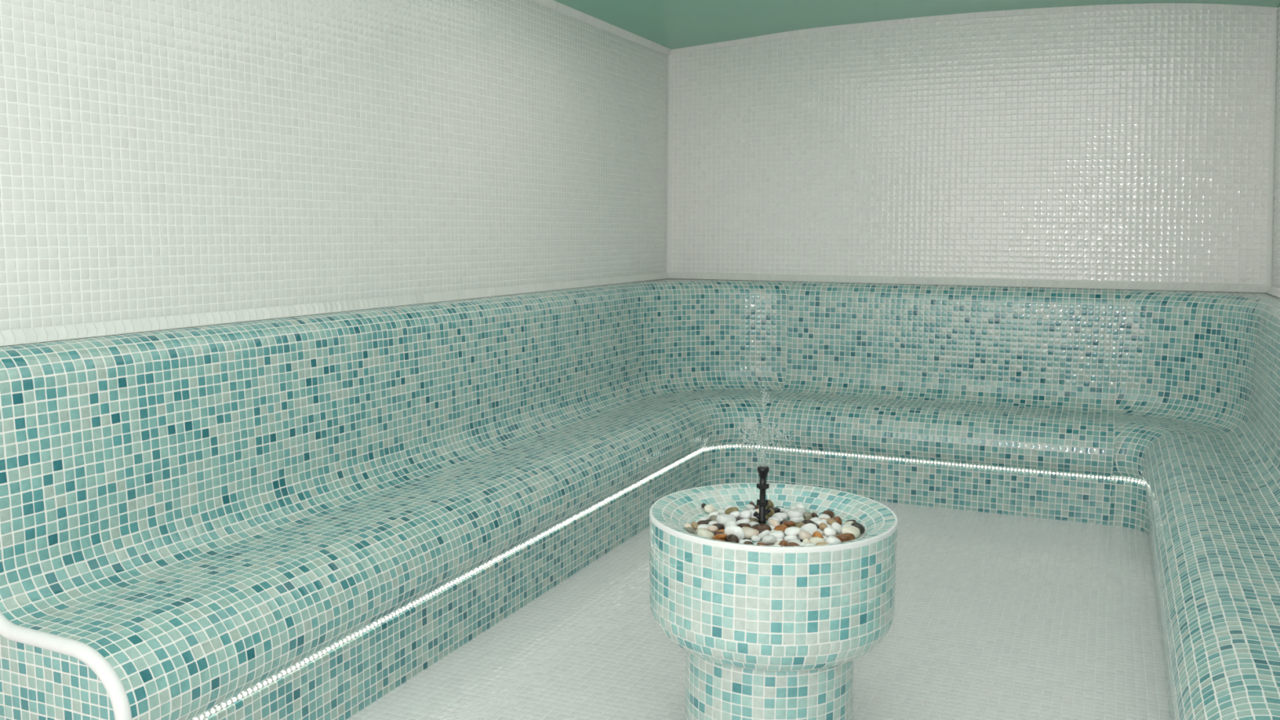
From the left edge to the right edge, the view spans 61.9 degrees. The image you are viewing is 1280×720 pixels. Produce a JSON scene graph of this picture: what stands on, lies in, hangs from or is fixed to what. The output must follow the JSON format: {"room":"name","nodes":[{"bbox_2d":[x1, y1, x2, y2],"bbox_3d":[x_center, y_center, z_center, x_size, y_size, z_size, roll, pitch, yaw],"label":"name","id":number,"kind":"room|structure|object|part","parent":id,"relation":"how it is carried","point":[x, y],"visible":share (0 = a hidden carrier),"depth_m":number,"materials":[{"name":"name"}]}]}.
{"room":"spa","nodes":[
{"label":"spa","id":0,"kind":"room"},
{"bbox_2d":[0,0,667,329],"bbox_3d":[-1.200,-0.224,3.089,0.001,2.331,6.750,3,8,23],"label":"wall","id":1,"kind":"structure","parent":0,"point":[158,157],"depth_m":3.38,"materials":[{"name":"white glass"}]},
{"bbox_2d":[0,271,669,346],"bbox_3d":[-1.189,-0.126,3.096,0.023,0.035,6.749,3,8,23],"label":"trim","id":2,"kind":"structure","parent":1,"relation":"attached to","point":[76,331],"depth_m":3.22,"materials":[{"name":"white tile"}]},
{"bbox_2d":[530,0,671,55],"bbox_3d":[-1.184,-1.367,2.946,0.021,0.034,6.749,3,8,23],"label":"trim","id":3,"kind":"structure","parent":1,"relation":"attached to","point":[552,4],"depth_m":5.20,"materials":[{"name":"white tile"}]},
{"bbox_2d":[666,53,672,273],"bbox_3d":[0.165,-1.107,6.083,0.030,1.274,0.006,-2,7,-21],"label":"trim","id":4,"kind":"structure","parent":1,"relation":"attached to","point":[669,56],"depth_m":6.08,"materials":[{"name":"white tile"}]},
{"bbox_2d":[346,500,1170,719],"bbox_3d":[0.196,1.014,2.619,3.062,0.001,6.750,3,8,23],"label":"floor","id":5,"kind":"structure","parent":0,"point":[997,616],"depth_m":3.45,"materials":[{"name":"tile"}]},
{"bbox_2d":[0,278,1279,719],"bbox_3d":[0.474,0.414,3.215,3.032,1.052,5.312,3,8,23],"label":"tiled bench","id":6,"kind":"object","parent":5,"relation":"on","point":[191,517],"depth_m":3.60,"materials":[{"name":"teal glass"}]},
{"bbox_3d":[-1.298,0.521,2.265,0.555,1.050,0.001,3,8,23],"label":"panel","id":7,"kind":"part","parent":6,"relation":"part of","materials":[{"name":"teal tile"}]},
{"bbox_3d":[0.382,0.748,3.021,2.083,0.012,4.796,3,8,23],"label":"led light strip","id":8,"kind":"part","parent":6,"relation":"part of","materials":[{"name":"white plastic"}]},
{"bbox_2d":[648,483,897,719],"bbox_3d":[0.341,0.690,2.802,0.635,0.600,0.635,-2,7,-21],"label":"fountain","id":9,"kind":"object","parent":5,"relation":"on","point":[765,632],"visible":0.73,"depth_m":2.56,"materials":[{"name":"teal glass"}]},
{"bbox_2d":[684,523,692,528],"bbox_3d":[0.124,0.428,2.753,0.022,0.014,0.024,1,7,7],"label":"pebble","id":10,"kind":"object","parent":9,"relation":"in","point":[686,525],"visible":0.74,"depth_m":2.75,"materials":[{"name":"beige stone"}]},
{"bbox_2d":[686,526,694,533],"bbox_3d":[0.127,0.432,2.704,0.021,0.018,0.025,-4,8,-31],"label":"pebble","id":11,"kind":"object","parent":9,"relation":"in","point":[690,530],"visible":0.88,"depth_m":2.69,"materials":[{"name":"grey stone"}]},
{"bbox_2d":[691,521,698,529],"bbox_3d":[0.144,0.428,2.755,0.023,0.020,0.030,-2,7,-15],"label":"pebble","id":12,"kind":"object","parent":9,"relation":"in","point":[694,524],"visible":0.76,"depth_m":2.75,"materials":[{"name":"beige stone"}]},
{"bbox_2d":[697,520,708,524],"bbox_3d":[0.161,0.427,2.783,0.029,0.016,0.028,4,8,27],"label":"pebble","id":13,"kind":"object","parent":9,"relation":"in","point":[702,522],"visible":0.54,"depth_m":2.78,"materials":[{"name":"grey stone"}]},
{"bbox_2d":[697,524,708,528],"bbox_3d":[0.164,0.432,2.732,0.034,0.020,0.035,-3,7,-22],"label":"pebble","id":14,"kind":"object","parent":9,"relation":"in","point":[700,526],"visible":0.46,"depth_m":2.73,"materials":[{"name":"white stone"}]},
{"bbox_2d":[699,516,708,520],"bbox_3d":[0.169,0.422,2.832,0.024,0.014,0.024,-1,7,-11],"label":"pebble","id":15,"kind":"object","parent":9,"relation":"in","point":[704,518],"visible":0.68,"depth_m":2.83,"materials":[{"name":"white stone"}]},
{"bbox_2d":[696,528,714,538],"bbox_3d":[0.162,0.435,2.659,0.047,0.028,0.038,6,9,39],"label":"pebble","id":16,"kind":"object","parent":9,"relation":"in","point":[702,532],"visible":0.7,"depth_m":2.65,"materials":[{"name":"beige stone"}]},
{"bbox_2d":[703,504,715,513],"bbox_3d":[0.190,0.407,2.919,0.033,0.021,0.034,5,8,33],"label":"pebble","id":17,"kind":"object","parent":9,"relation":"in","point":[708,508],"visible":0.91,"depth_m":2.91,"materials":[{"name":"beige stone"}]},
{"bbox_2d":[708,515,716,521],"bbox_3d":[0.195,0.420,2.817,0.018,0.023,0.030,-6,9,-43],"label":"pebble","id":18,"kind":"object","parent":9,"relation":"in","point":[713,517],"visible":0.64,"depth_m":2.81,"materials":[{"name":"grey stone"}]},
{"bbox_2d":[707,524,718,533],"bbox_3d":[0.182,0.427,2.694,0.026,0.023,0.030,-3,8,-27],"label":"pebble","id":19,"kind":"object","parent":9,"relation":"in","point":[713,529],"visible":0.89,"depth_m":2.68,"materials":[{"name":"beige stone"}]},
{"bbox_2d":[708,520,718,525],"bbox_3d":[0.192,0.428,2.786,0.026,0.016,0.030,5,8,34],"label":"pebble","id":20,"kind":"object","parent":9,"relation":"in","point":[711,522],"visible":0.53,"depth_m":2.78,"materials":[{"name":"white stone"}]},
{"bbox_2d":[708,511,719,515],"bbox_3d":[0.200,0.416,2.864,0.028,0.020,0.032,6,9,39],"label":"pebble","id":21,"kind":"object","parent":9,"relation":"in","point":[715,513],"visible":0.44,"depth_m":2.86,"materials":[{"name":"white stone"}]},
{"bbox_2d":[712,523,724,529],"bbox_3d":[0.201,0.430,2.744,0.035,0.022,0.035,2,7,15],"label":"pebble","id":22,"kind":"object","parent":9,"relation":"in","point":[719,526],"visible":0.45,"depth_m":2.73,"materials":[{"name":"stone"}]},
{"bbox_2d":[714,531,723,535],"bbox_3d":[0.200,0.440,2.671,0.030,0.020,0.025,-1,7,-10],"label":"pebble","id":23,"kind":"object","parent":9,"relation":"in","point":[717,532],"visible":0.33,"depth_m":2.67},
{"bbox_2d":[712,533,726,539],"bbox_3d":[0.198,0.440,2.644,0.035,0.024,0.035,2,7,14],"label":"pebble","id":24,"kind":"object","parent":9,"relation":"in","point":[722,536],"visible":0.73,"depth_m":2.63,"materials":[{"name":"orange stone"}]},
{"bbox_2d":[717,509,725,514],"bbox_3d":[0.225,0.414,2.910,0.031,0.014,0.023,6,9,40],"label":"pebble","id":25,"kind":"object","parent":9,"relation":"in","point":[720,511],"visible":0.65,"depth_m":2.90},
{"bbox_2d":[715,514,736,524],"bbox_3d":[0.227,0.420,2.794,0.052,0.030,0.046,-3,8,-24],"label":"pebble","id":26,"kind":"object","parent":9,"relation":"in","point":[721,518],"visible":0.62,"depth_m":2.78,"materials":[{"name":"white stone"}]},
{"bbox_2d":[724,505,734,510],"bbox_3d":[0.247,0.409,2.925,0.033,0.020,0.034,2,7,17],"label":"pebble","id":27,"kind":"object","parent":9,"relation":"in","point":[727,506],"visible":0.41,"depth_m":2.92,"materials":[{"name":"white stone"}]},
{"bbox_2d":[724,520,737,528],"bbox_3d":[0.233,0.426,2.722,0.031,0.037,0.037,-4,8,-33],"label":"pebble","id":28,"kind":"object","parent":9,"relation":"in","point":[731,522],"visible":0.4,"depth_m":2.71,"materials":[{"name":"white stone"}]},
{"bbox_2d":[724,533,738,542],"bbox_3d":[0.227,0.442,2.622,0.032,0.026,0.041,-4,8,-34],"label":"pebble","id":29,"kind":"object","parent":9,"relation":"in","point":[731,537],"visible":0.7,"depth_m":2.61,"materials":[{"name":"grey stone"}]},
{"bbox_2d":[724,506,738,514],"bbox_3d":[0.246,0.407,2.866,0.036,0.021,0.036,5,8,34],"label":"pebble","id":30,"kind":"object","parent":9,"relation":"in","point":[731,509],"visible":0.65,"depth_m":2.86,"materials":[{"name":"brown stone"}]},
{"bbox_2d":[724,525,745,540],"bbox_3d":[0.235,0.432,2.657,0.054,0.041,0.030,3,7,18],"label":"pebble","id":31,"kind":"object","parent":9,"relation":"in","point":[737,531],"visible":0.77,"depth_m":2.64,"materials":[{"name":"white stone"}]},
{"bbox_2d":[728,511,740,518],"bbox_3d":[0.250,0.410,2.832,0.028,0.020,0.035,-2,7,-15],"label":"pebble","id":32,"kind":"object","parent":9,"relation":"in","point":[736,514],"visible":0.82,"depth_m":2.82,"materials":[{"name":"white stone"}]},
{"bbox_2d":[738,539,746,543],"bbox_3d":[0.251,0.448,2.619,0.022,0.016,0.027,2,7,11],"label":"pebble","id":33,"kind":"object","parent":9,"relation":"in","point":[741,541],"visible":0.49,"depth_m":2.61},
{"bbox_2d":[736,518,750,524],"bbox_3d":[0.269,0.425,2.790,0.039,0.022,0.033,3,7,20],"label":"pebble","id":34,"kind":"object","parent":9,"relation":"in","point":[744,520],"visible":0.62,"depth_m":2.78,"materials":[{"name":"white stone"}]},
{"bbox_2d":[737,523,751,527],"bbox_3d":[0.270,0.430,2.761,0.036,0.018,0.028,0,7,-2],"label":"pebble","id":35,"kind":"object","parent":9,"relation":"in","point":[740,525],"visible":0.52,"depth_m":2.75,"materials":[{"name":"stone"}]},
{"bbox_2d":[738,510,751,518],"bbox_3d":[0.279,0.412,2.835,0.039,0.025,0.030,6,9,41],"label":"pebble","id":36,"kind":"object","parent":9,"relation":"in","point":[746,513],"visible":0.8,"depth_m":2.82,"materials":[{"name":"white stone"}]},
{"bbox_2d":[743,541,753,544],"bbox_3d":[0.264,0.448,2.587,0.026,0.021,0.035,1,7,5],"label":"pebble","id":37,"kind":"object","parent":9,"relation":"in","point":[744,542],"visible":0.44,"depth_m":2.58,"materials":[{"name":"grey stone"}]},
{"bbox_2d":[741,527,759,538],"bbox_3d":[0.274,0.435,2.688,0.054,0.025,0.051,-2,7,-15],"label":"pebble","id":38,"kind":"object","parent":9,"relation":"in","point":[749,532],"visible":0.7,"depth_m":2.67,"materials":[{"name":"beige stone"}]},
{"bbox_2d":[745,504,755,510],"bbox_3d":[0.305,0.407,2.952,0.027,0.017,0.024,0,7,1],"label":"pebble","id":39,"kind":"object","parent":9,"relation":"in","point":[748,507],"visible":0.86,"depth_m":2.94,"materials":[{"name":"white stone"}]},
{"bbox_2d":[748,517,758,522],"bbox_3d":[0.296,0.425,2.811,0.028,0.016,0.034,3,7,20],"label":"pebble","id":40,"kind":"object","parent":9,"relation":"in","point":[752,519],"visible":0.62,"depth_m":2.81,"materials":[{"name":"brown stone"}]},
{"bbox_2d":[748,521,758,526],"bbox_3d":[0.298,0.429,2.775,0.032,0.016,0.029,6,9,39],"label":"pebble","id":41,"kind":"object","parent":9,"relation":"in","point":[751,523],"visible":0.38,"depth_m":2.77,"materials":[{"name":"white stone"}]},
{"bbox_2d":[751,535,760,541],"bbox_3d":[0.288,0.445,2.659,0.024,0.014,0.018,-5,8,-36],"label":"pebble","id":42,"kind":"object","parent":9,"relation":"in","point":[755,538],"visible":1,"depth_m":2.65,"materials":[{"name":"white stone"}]},
{"bbox_2d":[751,523,771,533],"bbox_3d":[0.308,0.431,2.724,0.052,0.027,0.054,4,8,26],"label":"pebble","id":43,"kind":"object","parent":9,"relation":"in","point":[761,527],"visible":0.57,"depth_m":2.71,"materials":[{"name":"brown stone"}]},
{"bbox_2d":[756,542,765,545],"bbox_3d":[0.296,0.452,2.609,0.023,0.012,0.024,-5,9,-38],"label":"pebble","id":44,"kind":"object","parent":9,"relation":"in","point":[758,543],"visible":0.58,"depth_m":2.60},
{"bbox_2d":[752,466,771,523],"bbox_3d":[0.320,0.356,2.794,0.046,0.157,0.032,3,8,23],"label":"fountain nozzle","id":45,"kind":"object","parent":9,"relation":"in","point":[763,472],"visible":0.98,"depth_m":2.79,"materials":[{"name":"black plastic"}]},
{"bbox_3d":[0.321,0.369,2.795,0.022,0.130,0.022,3,8,23],"label":"stem","id":46,"kind":"part","parent":45,"relation":"part of","materials":[{"name":"black plastic"}]},
{"bbox_2d":[728,377,797,500],"bbox_3d":[0.324,0.204,2.770,0.165,0.313,0.178,6,9,39],"label":"water spray","id":47,"kind":"object","parent":45,"relation":"attached to","point":[762,456],"visible":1,"depth_m":2.77,"materials":[{"name":"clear liquid"}]},
{"bbox_2d":[757,529,769,539],"bbox_3d":[0.311,0.437,2.675,0.029,0.026,0.033,7,10,44],"label":"pebble","id":48,"kind":"object","parent":9,"relation":"in","point":[766,532],"visible":0.88,"depth_m":2.66,"materials":[{"name":"white stone"}]},
{"bbox_2d":[761,534,776,544],"bbox_3d":[0.317,0.443,2.627,0.038,0.026,0.035,-4,8,-33],"label":"pebble","id":49,"kind":"object","parent":9,"relation":"in","point":[766,540],"visible":0.92,"depth_m":2.61,"materials":[{"name":"white stone"}]},
{"bbox_2d":[766,499,773,507],"bbox_3d":[0.357,0.401,2.960,0.019,0.028,0.029,-4,8,-32],"label":"pebble","id":50,"kind":"object","parent":9,"relation":"in","point":[771,504],"visible":0.47,"depth_m":2.95,"materials":[{"name":"brown stone"}]},
{"bbox_2d":[765,507,774,516],"bbox_3d":[0.347,0.412,2.888,0.035,0.025,0.036,0,7,-3],"label":"pebble","id":51,"kind":"object","parent":9,"relation":"in","point":[770,514],"visible":0.41,"depth_m":2.87,"materials":[{"name":"brown stone"}]},
{"bbox_2d":[648,515,897,671],"bbox_3d":[0.341,0.562,2.787,0.634,0.318,0.634,3,8,23],"label":"bowl","id":52,"kind":"object","parent":9,"relation":"on","point":[746,607],"depth_m":2.51,"materials":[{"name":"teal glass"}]},
{"bbox_2d":[651,483,895,546],"bbox_3d":[0.342,0.416,2.769,0.624,0.046,0.624,3,8,23],"label":"basin","id":53,"kind":"object","parent":9,"relation":"in","point":[669,514],"depth_m":2.88,"materials":[{"name":"teal glass"}]},
{"bbox_2d":[767,516,780,524],"bbox_3d":[0.352,0.423,2.797,0.035,0.024,0.028,3,7,19],"label":"pebble","id":54,"kind":"object","parent":9,"relation":"in","point":[775,518],"visible":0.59,"depth_m":2.79,"materials":[{"name":"white stone"}]},
{"bbox_2d":[768,519,780,526],"bbox_3d":[0.349,0.426,2.766,0.028,0.026,0.038,-3,7,-22],"label":"pebble","id":55,"kind":"object","parent":9,"relation":"in","point":[771,522],"visible":0.59,"depth_m":2.75,"materials":[{"name":"beige stone"}]},
{"bbox_2d":[768,506,780,513],"bbox_3d":[0.366,0.412,2.924,0.036,0.017,0.028,0,7,1],"label":"pebble","id":56,"kind":"object","parent":9,"relation":"in","point":[775,509],"visible":0.51,"depth_m":2.91,"materials":[{"name":"grey stone"}]},
{"bbox_2d":[768,530,785,539],"bbox_3d":[0.343,0.439,2.667,0.040,0.025,0.047,4,8,27],"label":"pebble","id":57,"kind":"object","parent":9,"relation":"in","point":[778,534],"visible":0.64,"depth_m":2.65,"materials":[{"name":"white stone"}]},
{"bbox_2d":[772,512,787,519],"bbox_3d":[0.375,0.418,2.849,0.042,0.023,0.035,-3,7,-23],"label":"pebble","id":58,"kind":"object","parent":9,"relation":"in","point":[784,516],"visible":0.66,"depth_m":2.84,"materials":[{"name":"white stone"}]},
{"bbox_2d":[773,524,787,533],"bbox_3d":[0.361,0.432,2.725,0.036,0.024,0.032,6,9,39],"label":"pebble","id":59,"kind":"object","parent":9,"relation":"in","point":[783,526],"visible":0.54,"depth_m":2.72,"materials":[{"name":"brown stone"}]},
{"bbox_2d":[778,539,787,546],"bbox_3d":[0.347,0.448,2.588,0.027,0.025,0.023,-6,10,-44],"label":"pebble","id":60,"kind":"object","parent":9,"relation":"in","point":[783,542],"visible":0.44,"depth_m":2.58,"materials":[{"name":"brown stone"}]},
{"bbox_2d":[782,520,795,527],"bbox_3d":[0.383,0.421,2.746,0.032,0.019,0.029,0,7,-2],"label":"pebble","id":61,"kind":"object","parent":9,"relation":"in","point":[788,523],"visible":0.91,"depth_m":2.73,"materials":[{"name":"brown stone"}]},
{"bbox_2d":[783,534,798,542],"bbox_3d":[0.373,0.443,2.640,0.034,0.023,0.025,0,7,-3],"label":"pebble","id":62,"kind":"object","parent":9,"relation":"in","point":[787,538],"visible":0.68,"depth_m":2.63,"materials":[{"name":"white stone"}]},
{"bbox_2d":[785,542,799,546],"bbox_3d":[0.366,0.449,2.565,0.040,0.024,0.043,-1,7,-9],"label":"pebble","id":63,"kind":"object","parent":9,"relation":"in","point":[788,544],"visible":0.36,"depth_m":2.55,"materials":[{"name":"brown stone"}]},
{"bbox_2d":[784,526,802,535],"bbox_3d":[0.382,0.427,2.661,0.042,0.021,0.042,-4,7,-40],"label":"pebble","id":64,"kind":"object","parent":9,"relation":"in","point":[792,531],"visible":0.85,"depth_m":2.65,"materials":[{"name":"white stone"}]},
{"bbox_2d":[789,505,797,510],"bbox_3d":[0.422,0.409,2.934,0.024,0.019,0.028,-2,7,-17],"label":"pebble","id":65,"kind":"object","parent":9,"relation":"in","point":[792,507],"visible":0.65,"depth_m":2.92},
{"bbox_2d":[788,538,800,542],"bbox_3d":[0.378,0.448,2.617,0.033,0.018,0.026,4,8,26],"label":"pebble","id":66,"kind":"object","parent":9,"relation":"in","point":[796,540],"visible":0.41,"depth_m":2.61,"materials":[{"name":"white stone"}]},
{"bbox_2d":[786,510,804,519],"bbox_3d":[0.416,0.415,2.862,0.047,0.025,0.041,0,7,-1],"label":"pebble","id":67,"kind":"object","parent":9,"relation":"in","point":[791,513],"visible":0.73,"depth_m":2.85,"materials":[{"name":"white stone"}]},
{"bbox_2d":[789,516,803,522],"bbox_3d":[0.409,0.422,2.804,0.033,0.024,0.039,6,9,37],"label":"pebble","id":68,"kind":"object","parent":9,"relation":"in","point":[794,519],"visible":0.61,"depth_m":2.79,"materials":[{"name":"white stone"}]},
{"bbox_2d":[792,521,805,528],"bbox_3d":[0.413,0.430,2.753,0.040,0.021,0.037,-4,8,-33],"label":"pebble","id":69,"kind":"object","parent":9,"relation":"in","point":[799,524],"visible":0.35,"depth_m":2.75,"materials":[{"name":"brown stone"}]},
{"bbox_2d":[795,503,804,509],"bbox_3d":[0.442,0.407,2.946,0.023,0.019,0.030,-3,8,-24],"label":"pebble","id":70,"kind":"object","parent":9,"relation":"in","point":[798,505],"visible":0.64,"depth_m":2.94,"materials":[{"name":"white stone"}]},
{"bbox_2d":[795,508,805,513],"bbox_3d":[0.434,0.413,2.908,0.036,0.018,0.031,-4,8,-32],"label":"pebble","id":71,"kind":"object","parent":9,"relation":"in","point":[802,510],"visible":0.42,"depth_m":2.90,"materials":[{"name":"white stone"}]},
{"bbox_2d":[796,542,805,546],"bbox_3d":[0.388,0.451,2.588,0.026,0.019,0.031,-5,8,-35],"label":"pebble","id":72,"kind":"object","parent":9,"relation":"in","point":[801,544],"visible":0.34,"depth_m":2.58,"materials":[{"name":"white stone"}]},
{"bbox_2d":[798,530,812,540],"bbox_3d":[0.406,0.433,2.631,0.034,0.024,0.041,5,8,31],"label":"pebble","id":73,"kind":"object","parent":9,"relation":"in","point":[803,535],"visible":0.93,"depth_m":2.62,"materials":[{"name":"beige stone"}]},
{"bbox_2d":[802,538,809,543],"bbox_3d":[0.405,0.447,2.605,0.018,0.024,0.024,-1,7,-9],"label":"pebble","id":74,"kind":"object","parent":9,"relation":"in","point":[806,540],"visible":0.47,"depth_m":2.60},
{"bbox_2d":[803,511,812,518],"bbox_3d":[0.450,0.418,2.872,0.024,0.018,0.029,-2,7,-17],"label":"pebble","id":75,"kind":"object","parent":9,"relation":"in","point":[806,513],"visible":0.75,"depth_m":2.86,"materials":[{"name":"grey stone"}]},
{"bbox_2d":[802,519,814,524],"bbox_3d":[0.440,0.427,2.787,0.035,0.019,0.032,3,7,22],"label":"pebble","id":76,"kind":"object","parent":9,"relation":"in","point":[806,521],"visible":0.46,"depth_m":2.78,"materials":[{"name":"brown stone"}]},
{"bbox_2d":[800,523,817,532],"bbox_3d":[0.426,0.431,2.700,0.046,0.032,0.036,2,7,13],"label":"pebble","id":77,"kind":"object","parent":9,"relation":"in","point":[809,526],"visible":0.52,"depth_m":2.69,"materials":[{"name":"white stone"}]},
{"bbox_2d":[803,542,815,546],"bbox_3d":[0.408,0.449,2.562,0.034,0.022,0.032,0,7,0],"label":"pebble","id":78,"kind":"object","parent":9,"relation":"in","point":[807,544],"visible":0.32,"depth_m":2.55,"materials":[{"name":"white stone"}]},
{"bbox_2d":[809,516,820,521],"bbox_3d":[0.463,0.425,2.810,0.032,0.019,0.027,-6,9,-42],"label":"pebble","id":79,"kind":"object","parent":9,"relation":"in","point":[813,519],"visible":0.47,"depth_m":2.81,"materials":[{"name":"white stone"}]},
{"bbox_2d":[812,512,817,517],"bbox_3d":[0.471,0.419,2.873,0.018,0.016,0.025,-1,7,-9],"label":"pebble","id":80,"kind":"object","parent":9,"relation":"in","point":[814,514],"visible":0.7,"depth_m":2.87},
{"bbox_2d":[808,537,826,544],"bbox_3d":[0.435,0.445,2.608,0.043,0.026,0.047,4,8,30],"label":"pebble","id":81,"kind":"object","parent":9,"relation":"in","point":[814,540],"visible":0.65,"depth_m":2.60,"materials":[{"name":"beige stone"}]},
{"bbox_2d":[812,531,823,538],"bbox_3d":[0.441,0.440,2.646,0.026,0.030,0.029,0,7,-5],"label":"pebble","id":82,"kind":"object","parent":9,"relation":"in","point":[816,534],"visible":0.44,"depth_m":2.64,"materials":[{"name":"stone"}]},
{"bbox_2d":[813,520,827,525],"bbox_3d":[0.471,0.427,2.773,0.039,0.024,0.035,-4,8,-33],"label":"pebble","id":83,"kind":"object","parent":9,"relation":"in","point":[818,522],"visible":0.54,"depth_m":2.76,"materials":[{"name":"white stone"}]},
{"bbox_2d":[815,542,827,545],"bbox_3d":[0.438,0.449,2.576,0.036,0.020,0.031,-1,7,-10],"label":"pebble","id":84,"kind":"object","parent":9,"relation":"in","point":[820,543],"visible":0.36,"depth_m":2.57,"materials":[{"name":"beige stone"}]},
{"bbox_2d":[818,522,827,529],"bbox_3d":[0.466,0.423,2.717,0.022,0.018,0.020,-1,7,-9],"label":"pebble","id":85,"kind":"object","parent":9,"relation":"in","point":[822,526],"visible":0.81,"depth_m":2.71,"materials":[{"name":"beige stone"}]},
{"bbox_2d":[817,513,831,519],"bbox_3d":[0.492,0.421,2.848,0.033,0.018,0.027,7,9,42],"label":"pebble","id":86,"kind":"object","parent":9,"relation":"in","point":[823,515],"visible":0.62,"depth_m":2.84,"materials":[{"name":"white stone"}]},
{"bbox_2d":[822,510,834,517],"bbox_3d":[0.506,0.415,2.876,0.036,0.022,0.027,-3,8,-24],"label":"pebble","id":87,"kind":"object","parent":9,"relation":"in","point":[831,513],"visible":0.73,"depth_m":2.87,"materials":[{"name":"brown stone"}]},
{"bbox_2d":[823,527,835,536],"bbox_3d":[0.471,0.429,2.663,0.030,0.020,0.033,-4,8,-33],"label":"pebble","id":88,"kind":"object","parent":9,"relation":"in","point":[828,531],"visible":0.93,"depth_m":2.65,"materials":[{"name":"white stone"}]},
{"bbox_2d":[826,517,836,526],"bbox_3d":[0.502,0.426,2.785,0.026,0.023,0.029,-4,8,-34],"label":"pebble","id":89,"kind":"object","parent":9,"relation":"in","point":[829,521],"visible":0.55,"depth_m":2.78,"materials":[{"name":"beige stone"}]},
{"bbox_2d":[825,535,841,543],"bbox_3d":[0.471,0.442,2.600,0.037,0.025,0.045,3,7,19],"label":"pebble","id":90,"kind":"object","parent":9,"relation":"in","point":[830,540],"visible":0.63,"depth_m":2.58,"materials":[{"name":"white stone"}]},
{"bbox_2d":[831,522,842,533],"bbox_3d":[0.506,0.430,2.738,0.030,0.026,0.037,1,7,10],"label":"pebble","id":91,"kind":"object","parent":9,"relation":"in","point":[834,525],"visible":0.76,"depth_m":2.73,"materials":[{"name":"white stone"}]},
{"bbox_2d":[832,515,841,524],"bbox_3d":[0.517,0.423,2.807,0.024,0.024,0.029,-2,7,-15],"label":"pebble","id":92,"kind":"object","parent":9,"relation":"in","point":[838,520],"visible":0.62,"depth_m":2.80,"materials":[{"name":"brown stone"}]},
{"bbox_2d":[835,533,855,542],"bbox_3d":[0.504,0.439,2.630,0.049,0.029,0.050,-4,8,-34],"label":"pebble","id":93,"kind":"object","parent":9,"relation":"in","point":[843,537],"visible":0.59,"depth_m":2.61,"materials":[{"name":"brown stone"}]},
{"bbox_2d":[843,520,853,524],"bbox_3d":[0.544,0.429,2.772,0.034,0.019,0.031,-2,7,-15],"label":"pebble","id":94,"kind":"object","parent":9,"relation":"in","point":[850,522],"visible":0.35,"depth_m":2.77,"materials":[{"name":"beige stone"}]},
{"bbox_2d":[840,525,860,538],"bbox_3d":[0.530,0.432,2.672,0.052,0.028,0.042,-6,9,-41],"label":"pebble","id":95,"kind":"object","parent":9,"relation":"in","point":[851,529],"visible":0.7,"depth_m":2.66,"materials":[{"name":"beige stone"}]},
{"bbox_2d":[851,522,865,533],"bbox_3d":[0.553,0.425,2.708,0.034,0.024,0.039,-5,9,-36],"label":"pebble","id":96,"kind":"object","parent":9,"relation":"in","point":[858,525],"visible":0.72,"depth_m":2.69,"materials":[{"name":"grey stone"}]},
{"bbox_2d":[553,0,1279,49],"bbox_3d":[0.181,-1.342,2.346,3.002,0.081,6.750,3,8,23],"label":"ceiling","id":97,"kind":"structure","parent":0,"point":[671,24],"depth_m":5.20,"materials":[{"name":"green paint"}]},
{"bbox_2d":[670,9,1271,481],"bbox_3d":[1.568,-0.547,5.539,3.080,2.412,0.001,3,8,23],"label":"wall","id":98,"kind":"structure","parent":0,"point":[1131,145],"depth_m":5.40,"materials":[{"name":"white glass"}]},
{"bbox_2d":[667,271,1269,293],"bbox_3d":[1.539,-0.409,5.554,3.029,0.035,0.023,3,8,23],"label":"trim","id":99,"kind":"structure","parent":98,"relation":"attached to","point":[823,278],"depth_m":5.46,"materials":[{"name":"white tile"}]},
{"bbox_2d":[670,3,1277,54],"bbox_3d":[1.521,-1.694,5.415,2.972,0.109,0.015,3,8,23],"label":"trim","id":100,"kind":"structure","parent":98,"relation":"attached to","point":[1268,10],"depth_m":5.32,"materials":[{"name":"white tile"}]},
{"bbox_2d":[1271,5,1279,288],"bbox_3d":[1.571,-0.064,1.883,0.109,2.331,6.750,3,8,23],"label":"wall","id":101,"kind":"structure","parent":0,"point":[1276,228],"depth_m":4.80,"materials":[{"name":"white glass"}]},
{"bbox_2d":[1266,9,1277,287],"bbox_3d":[2.894,-0.949,4.893,0.081,1.274,0.021,3,8,23],"label":"trim","id":102,"kind":"structure","parent":101,"relation":"attached to","point":[1274,16],"depth_m":4.89,"materials":[{"name":"white tile"}]},
{"bbox_2d":[1266,285,1279,297],"bbox_3d":[1.564,0.033,1.897,0.022,0.035,6.749,3,8,23],"label":"trim","id":103,"kind":"structure","parent":101,"relation":"attached to","point":[1273,291],"depth_m":4.77,"materials":[{"name":"white tile"}]}
]}

